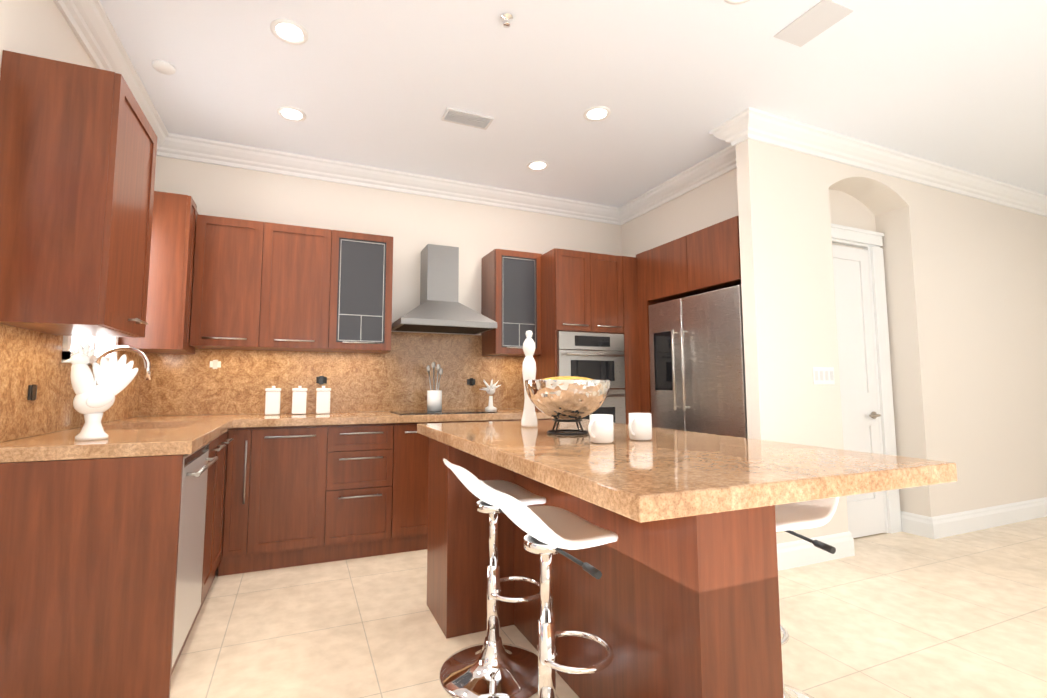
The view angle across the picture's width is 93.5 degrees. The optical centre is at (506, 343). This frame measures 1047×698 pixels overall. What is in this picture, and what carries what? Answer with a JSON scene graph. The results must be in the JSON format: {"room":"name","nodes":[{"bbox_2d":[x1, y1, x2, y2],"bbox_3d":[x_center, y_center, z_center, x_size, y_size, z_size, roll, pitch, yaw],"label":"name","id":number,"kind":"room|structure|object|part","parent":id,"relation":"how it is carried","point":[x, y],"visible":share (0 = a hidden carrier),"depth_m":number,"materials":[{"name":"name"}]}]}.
{"room":"kitchen","nodes":[
{"label":"kitchen","id":0,"kind":"room"},
{"bbox_2d":[0,0,95,364],"bbox_3d":[-1.045,-0.341,-0.328,0.150,2.920,8.350,2,-5,-23],"label":"wall","id":1,"kind":"structure","parent":0,"point":[40,28],"depth_m":2.00,"materials":[{"name":"beige paint"}]},
{"bbox_2d":[27,385,36,399],"bbox_3d":[-1.927,0.200,2.002,0.008,0.064,0.060,2,-5,-23],"label":"outlet","id":2,"kind":"object","parent":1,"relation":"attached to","point":[32,392],"visible":1,"depth_m":1.99,"materials":[{"name":"black plastic"}]},
{"bbox_2d":[61,335,117,363],"bbox_3d":[-2.167,-0.391,2.610,0.030,1.000,0.690,2,-5,-23],"label":"window","id":3,"kind":"structure","parent":1,"relation":"in","point":[99,344],"depth_m":2.56,"materials":[{"name":"white"}]},
{"bbox_2d":[53,0,172,157],"bbox_3d":[-0.896,-1.733,-0.226,0.119,0.136,8.204,2,-5,-23],"label":"crown molding","id":4,"kind":"structure","parent":1,"relation":"attached to","point":[91,25],"depth_m":2.49,"materials":[{"name":"white"}]},
{"bbox_2d":[154,156,621,415],"bbox_3d":[-0.443,0.059,4.349,4.580,2.920,0.150,2,-5,-23],"label":"wall","id":5,"kind":"structure","parent":0,"point":[413,225],"depth_m":4.15,"materials":[{"name":"beige paint"}]},
{"bbox_2d":[210,360,220,368],"bbox_3d":[-2.093,0.151,3.542,0.070,0.064,0.008,2,-5,-23],"label":"outlet","id":6,"kind":"object","parent":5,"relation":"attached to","point":[215,364],"visible":1,"depth_m":3.54,"materials":[{"name":"white plastic"}]},
{"bbox_2d":[169,134,622,224],"bbox_3d":[-0.595,-1.349,4.263,3.908,0.136,0.119,2,-5,-23],"label":"crown molding","id":7,"kind":"structure","parent":5,"relation":"attached to","point":[182,147],"depth_m":4.05,"materials":[{"name":"white paint"}]},
{"bbox_2d":[467,378,474,385],"bbox_3d":[-0.303,0.334,4.276,0.075,0.064,0.008,2,-5,-23],"label":"outlet","id":8,"kind":"object","parent":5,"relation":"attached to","point":[470,381],"visible":1,"depth_m":4.27,"materials":[{"name":"black plastic"}]},
{"bbox_2d":[100,0,1046,207],"bbox_3d":[2.725,-1.698,1.287,8.400,0.060,8.600,2,-5,-23],"label":"ceiling","id":9,"kind":"structure","parent":0,"point":[672,84],"depth_m":2.87,"materials":[{"name":"white paint"}]},
{"bbox_2d":[152,59,175,74],"bbox_3d":[-1.904,-1.531,2.736,0.110,0.024,0.110,2,-5,-23],"label":"smoke detector","id":10,"kind":"object","parent":9,"relation":"attached to","point":[164,67],"visible":0.96,"depth_m":2.72,"materials":[{"name":"white plastic"}]},
{"bbox_2d":[270,19,307,44],"bbox_3d":[-1.089,-1.561,2.472,0.176,0.010,0.176,2,-5,-23],"label":"recessed light","id":11,"kind":"object","parent":9,"relation":"in","point":[289,31],"visible":1,"depth_m":2.47,"materials":[{"name":"white"}]},
{"bbox_2d":[277,106,305,121],"bbox_3d":[-1.401,-1.497,3.216,0.176,0.010,0.176,2,-5,-23],"label":"recessed light","id":12,"kind":"object","parent":9,"relation":"in","point":[289,113],"visible":1,"depth_m":3.21,"materials":[{"name":"white"}]},
{"bbox_2d":[441,107,493,129],"bbox_3d":[-0.258,-1.492,3.271,0.320,0.012,0.150,2,-5,-23],"label":"ceiling vent","id":13,"kind":"object","parent":9,"relation":"in","point":[465,118],"visible":1,"depth_m":3.26,"materials":[{"name":"white metal"}]},
{"bbox_2d":[500,12,512,27],"bbox_3d":[0.003,-1.554,2.374,0.064,0.041,0.064,2,-5,-23],"label":"sprinkler","id":14,"kind":"object","parent":9,"relation":"attached to","point":[506,18],"visible":1,"depth_m":2.37,"materials":[{"name":"silver metal"}]},
{"bbox_2d":[527,160,548,170],"bbox_3d":[0.256,-1.433,3.970,0.176,0.010,0.176,2,-5,-23],"label":"recessed light","id":15,"kind":"object","parent":9,"relation":"in","point":[537,165],"visible":1,"depth_m":3.97,"materials":[{"name":"white"}]},
{"bbox_2d":[583,106,610,121],"bbox_3d":[0.594,-1.498,3.215,0.176,0.010,0.176,2,-5,-23],"label":"recessed light","id":16,"kind":"object","parent":9,"relation":"in","point":[597,113],"visible":1,"depth_m":3.21,"materials":[{"name":"white"}]},
{"bbox_2d":[621,168,738,256],"bbox_3d":[1.710,-1.103,4.340,0.430,0.605,1.710,2,-5,-23],"label":"wall","id":17,"kind":"structure","parent":9,"relation":"attached to","point":[710,203],"depth_m":4.22,"materials":[{"name":"beige paint"}]},
{"bbox_2d":[617,156,736,223],"bbox_3d":[1.482,-1.355,4.193,0.128,0.136,1.584,2,-5,-23],"label":"crown molding","id":18,"kind":"structure","parent":17,"relation":"attached to","point":[712,167],"depth_m":4.22,"materials":[{"name":"white paint"}]},
{"bbox_2d":[724,0,749,3],"bbox_3d":[1.062,-1.584,2.200,0.176,0.010,0.176,2,-5,-23],"label":"recessed light","id":19,"kind":"object","parent":9,"relation":"in","point":[735,1],"visible":1,"depth_m":2.27,"materials":[{"name":"white"}]},
{"bbox_2d":[773,0,853,46],"bbox_3d":[1.503,-1.568,2.416,0.200,0.006,0.270,2,-5,-23],"label":"ceiling vent","id":20,"kind":"object","parent":9,"relation":"attached to","point":[820,17],"visible":1,"depth_m":2.40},
{"bbox_2d":[170,516,1046,697],"bbox_3d":[2.725,1.271,1.032,8.400,0.060,8.600,2,-5,-23],"label":"floor","id":21,"kind":"structure","parent":0,"point":[899,615],"depth_m":2.34,"materials":[{"name":"tile"}]},
{"bbox_2d":[0,50,247,697],"bbox_3d":[-1.720,0.172,2.324,0.672,2.350,1.230,2,-5,-23],"label":"kitchen cabinets","id":22,"kind":"object","parent":21,"relation":"on","point":[146,518],"depth_m":1.82,"materials":[{"name":"brown wood"}]},
{"bbox_2d":[62,343,137,440],"bbox_3d":[-1.595,0.187,1.932,0.211,0.372,0.124,2,-5,-23],"label":"rooster figurine","id":23,"kind":"object","parent":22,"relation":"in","point":[113,376],"visible":1,"depth_m":1.90,"materials":[{"name":"white ceramic"}]},
{"bbox_2d":[83,345,150,427],"bbox_3d":[-1.976,0.215,2.508,0.282,0.413,0.134,2,-5,-23],"label":"faucet","id":24,"kind":"object","parent":22,"relation":"on","point":[147,365],"depth_m":2.53,"materials":[{"name":"silver metal"}]},
{"bbox_2d":[165,441,209,669],"bbox_3d":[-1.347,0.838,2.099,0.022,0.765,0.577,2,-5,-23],"label":"dishwasher","id":25,"kind":"object","parent":22,"relation":"in","point":[193,499],"depth_m":2.04,"materials":[{"name":"silver metal"}]},
{"bbox_2d":[0,408,558,464],"bbox_3d":[-0.814,0.494,3.039,2.913,0.050,1.900,2,-5,-23],"label":"countertop","id":26,"kind":"structure","parent":22,"relation":"on","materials":[{"name":"stone"}]},
{"bbox_2d":[232,220,643,573],"bbox_3d":[-0.345,0.309,3.922,4.446,2.350,0.669,2,-5,-23],"label":"kitchen cabinets","id":27,"kind":"object","parent":21,"relation":"on","point":[350,481],"depth_m":3.66,"materials":[{"name":"brown wood"}]},
{"bbox_2d":[265,386,281,414],"bbox_3d":[-1.671,0.407,3.528,0.102,0.205,0.102,2,-5,-23],"label":"canister","id":28,"kind":"object","parent":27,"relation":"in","point":[272,400],"visible":1,"depth_m":3.48,"materials":[{"name":"white ceramic"}]},
{"bbox_2d":[292,386,306,413],"bbox_3d":[-1.510,0.413,3.594,0.102,0.205,0.102,2,-5,-23],"label":"canister","id":29,"kind":"object","parent":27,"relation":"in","point":[299,397],"visible":1,"depth_m":3.55,"materials":[{"name":"white ceramic"}]},
{"bbox_2d":[316,376,326,383],"bbox_3d":[-1.429,0.284,3.809,0.075,0.064,0.008,2,-5,-23],"label":"outlet","id":30,"kind":"object","parent":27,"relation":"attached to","point":[321,380],"visible":1,"depth_m":3.81,"materials":[{"name":"black plastic"}]},
{"bbox_2d":[316,386,330,413],"bbox_3d":[-1.360,0.418,3.657,0.102,0.205,0.102,2,-5,-23],"label":"canister","id":31,"kind":"object","parent":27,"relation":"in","point":[323,393],"visible":1,"depth_m":3.61,"materials":[{"name":"white ceramic"}]},
{"bbox_2d":[426,362,442,410],"bbox_3d":[-0.564,0.337,3.888,0.130,0.390,0.116,2,-5,-23],"label":"utensil crock","id":32,"kind":"object","parent":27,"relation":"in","point":[434,399],"visible":1,"depth_m":3.85,"materials":[{"name":"white ceramic"}]},
{"bbox_2d":[389,243,497,334],"bbox_3d":[-0.515,-0.457,4.008,0.760,0.690,0.498,2,-5,-23],"label":"hood","id":33,"kind":"object","parent":27,"relation":"attached to","point":[439,310],"depth_m":3.97,"materials":[{"name":"silver metal"}]},
{"bbox_2d":[480,379,500,410],"bbox_3d":[-0.137,0.432,4.145,0.172,0.261,0.173,2,-5,-23],"label":"decor","id":34,"kind":"object","parent":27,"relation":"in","point":[490,388],"visible":1,"depth_m":4.13,"materials":[{"name":"white ceramic"}]},
{"bbox_2d":[439,459,545,697],"bbox_3d":[-0.041,0.900,1.990,0.438,0.841,0.477,2,-5,-23],"label":"stool","id":35,"kind":"object","parent":21,"relation":"on","point":[492,666],"visible":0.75,"depth_m":1.95,"materials":[{"name":"silver metal"}]},
{"bbox_3d":[-0.052,0.573,2.038,0.400,0.198,0.430,2,-5,-23],"label":"seat","id":36,"kind":"part","parent":35,"relation":"part of","materials":[{"name":"white plastic"}]},
{"bbox_2d":[479,480,617,697],"bbox_3d":[0.137,0.859,1.514,0.438,0.841,0.477,2,-5,-23],"label":"stool","id":37,"kind":"object","parent":21,"relation":"on","point":[550,531],"visible":1,"depth_m":1.50,"materials":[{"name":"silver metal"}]},
{"bbox_3d":[0.126,0.532,1.562,0.400,0.198,0.430,2,-5,-23],"label":"seat","id":38,"kind":"part","parent":37,"relation":"part of","materials":[{"name":"white plastic"}]},
{"bbox_3d":[0.199,0.626,1.415,0.041,0.032,0.212,2,-5,-23],"label":"lever","id":39,"kind":"part","parent":37,"relation":"part of","materials":[{"name":"black plastic"}]},
{"bbox_2d":[427,439,783,697],"bbox_3d":[0.324,0.883,2.071,0.940,0.889,1.600,2,-5,-23],"label":"kitchen island","id":40,"kind":"object","parent":21,"relation":"on","point":[679,598],"depth_m":1.54,"materials":[{"name":"wood"}]},
{"bbox_2d":[417,419,956,526],"bbox_3d":[0.365,0.406,2.010,1.048,0.050,1.920,2,-5,-23],"label":"island countertop","id":41,"kind":"structure","parent":40,"relation":"on","point":[674,474],"depth_m":1.30,"materials":[{"name":"beige stone"}]},
{"bbox_2d":[521,330,537,427],"bbox_3d":[0.117,0.176,2.491,0.084,0.488,0.084,2,-5,-23],"label":"figurine","id":42,"kind":"object","parent":41,"relation":"on","point":[529,418],"visible":0.94,"depth_m":2.46,"materials":[{"name":"white ceramic"}]},
{"bbox_2d":[525,376,609,434],"bbox_3d":[0.267,0.267,2.144,0.370,0.248,0.370,2,-5,-23],"label":"bowl","id":43,"kind":"object","parent":41,"relation":"on","point":[558,399],"visible":1,"depth_m":2.02,"materials":[{"name":"silver metal"}]},
{"bbox_2d":[588,414,613,443],"bbox_3d":[0.338,0.312,1.800,0.112,0.100,0.086,2,-5,-23],"label":"mug","id":44,"kind":"object","parent":41,"relation":"on","point":[600,428],"visible":1,"depth_m":1.77,"materials":[{"name":"white ceramic"}]},
{"bbox_2d":[628,413,651,440],"bbox_3d":[0.505,0.320,1.891,0.112,0.100,0.086,2,-5,-23],"label":"mug","id":45,"kind":"object","parent":41,"relation":"on","point":[640,426],"visible":1,"depth_m":1.86,"materials":[{"name":"white ceramic"}]},
{"bbox_2d":[640,216,740,412],"bbox_3d":[1.697,0.330,3.869,0.718,2.300,1.057,2,-5,-23],"label":"refrigerator cabinet","id":46,"kind":"object","parent":21,"relation":"on","point":[707,259],"depth_m":3.77,"materials":[{"name":"brown wood"}]},
{"bbox_2d":[648,285,747,437],"bbox_3d":[1.681,0.560,3.790,0.756,1.823,0.947,2,-5,-23],"label":"fridge","id":47,"kind":"object","parent":21,"relation":"on","point":[697,368],"visible":0.33,"depth_m":3.61,"materials":[{"name":"silver metal"}]},
{"bbox_2d":[775,497,838,697],"bbox_3d":[0.940,0.877,1.729,0.438,0.841,0.477,2,-5,-23],"label":"stool","id":48,"kind":"object","parent":21,"relation":"on","point":[789,517],"visible":0.33,"depth_m":1.65,"materials":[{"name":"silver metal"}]},
{"bbox_3d":[0.980,0.644,1.622,0.041,0.032,0.212,2,-5,-23],"label":"lever","id":49,"kind":"part","parent":48,"relation":"part of","materials":[{"name":"black plastic"}]},
{"bbox_2d":[829,189,875,249],"bbox_3d":[2.653,0.025,3.953,0.954,2.920,0.150,2,-5,-23],"label":"wall","id":50,"kind":"structure","parent":0,"point":[848,210],"depth_m":4.03,"materials":[{"name":"beige paint"}]},
{"bbox_2d":[831,223,901,537],"bbox_3d":[2.696,0.272,3.813,0.938,2.405,0.099,2,-5,-23],"label":"hall door","id":51,"kind":"structure","parent":50,"relation":"in","point":[867,409],"depth_m":3.90,"materials":[{"name":"white wood"}]},
{"bbox_3d":[2.870,0.563,3.842,0.148,0.056,0.064,2,-5,-23],"label":"handle","id":52,"kind":"part","parent":51,"relation":"part of","materials":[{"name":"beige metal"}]},
{"bbox_2d":[736,139,1046,543],"bbox_3d":[3.588,0.047,4.207,4.450,2.920,0.400,2,-5,-23],"label":"wall","id":53,"kind":"structure","parent":0,"point":[966,286],"depth_m":3.92,"materials":[{"name":"beige paint"}]},
{"bbox_2d":[709,122,736,159],"bbox_3d":[1.577,-1.420,3.439,0.281,0.136,0.125,2,-5,-23],"label":"crown molding","id":54,"kind":"structure","parent":53,"relation":"attached to","point":[729,152],"depth_m":3.63,"materials":[{"name":"white"}]},
{"bbox_2d":[777,532,854,570],"bbox_3d":[1.931,1.358,3.308,0.826,0.155,0.270,2,-5,-23],"label":"baseboard","id":55,"kind":"structure","parent":53,"relation":"attached to","point":[795,554],"depth_m":3.18,"materials":[{"name":"white paint"}]},
{"bbox_2d":[813,367,834,383],"bbox_3d":[2.182,0.222,3.380,0.210,0.118,0.006,2,-5,-23],"label":"light switch","id":56,"kind":"object","parent":53,"relation":"attached to","point":[824,369],"depth_m":3.38,"materials":[{"name":"white plastic"}]},
{"bbox_2d":[815,371,833,379],"bbox_3d":[2.183,0.222,3.376,0.188,0.064,0.002,2,-5,-23],"label":"insert","id":57,"kind":"object","parent":53,"relation":"attached to","point":[826,375],"visible":1,"depth_m":3.38,"materials":[{"name":"white plastic"}]},
{"bbox_2d":[725,107,1046,216],"bbox_3d":[3.560,-1.367,4.053,4.415,0.136,0.145,2,-5,-23],"label":"crown molding","id":58,"kind":"structure","parent":53,"relation":"attached to","point":[753,124],"depth_m":3.69,"materials":[{"name":"white"}]},
{"bbox_2d":[927,497,1046,538],"bbox_3d":[4.370,1.433,4.189,2.530,0.155,0.023,2,-5,-23],"label":"baseboard","id":59,"kind":"structure","parent":53,"relation":"attached to","point":[942,526],"depth_m":3.97,"materials":[{"name":"white wood"}]}
]}

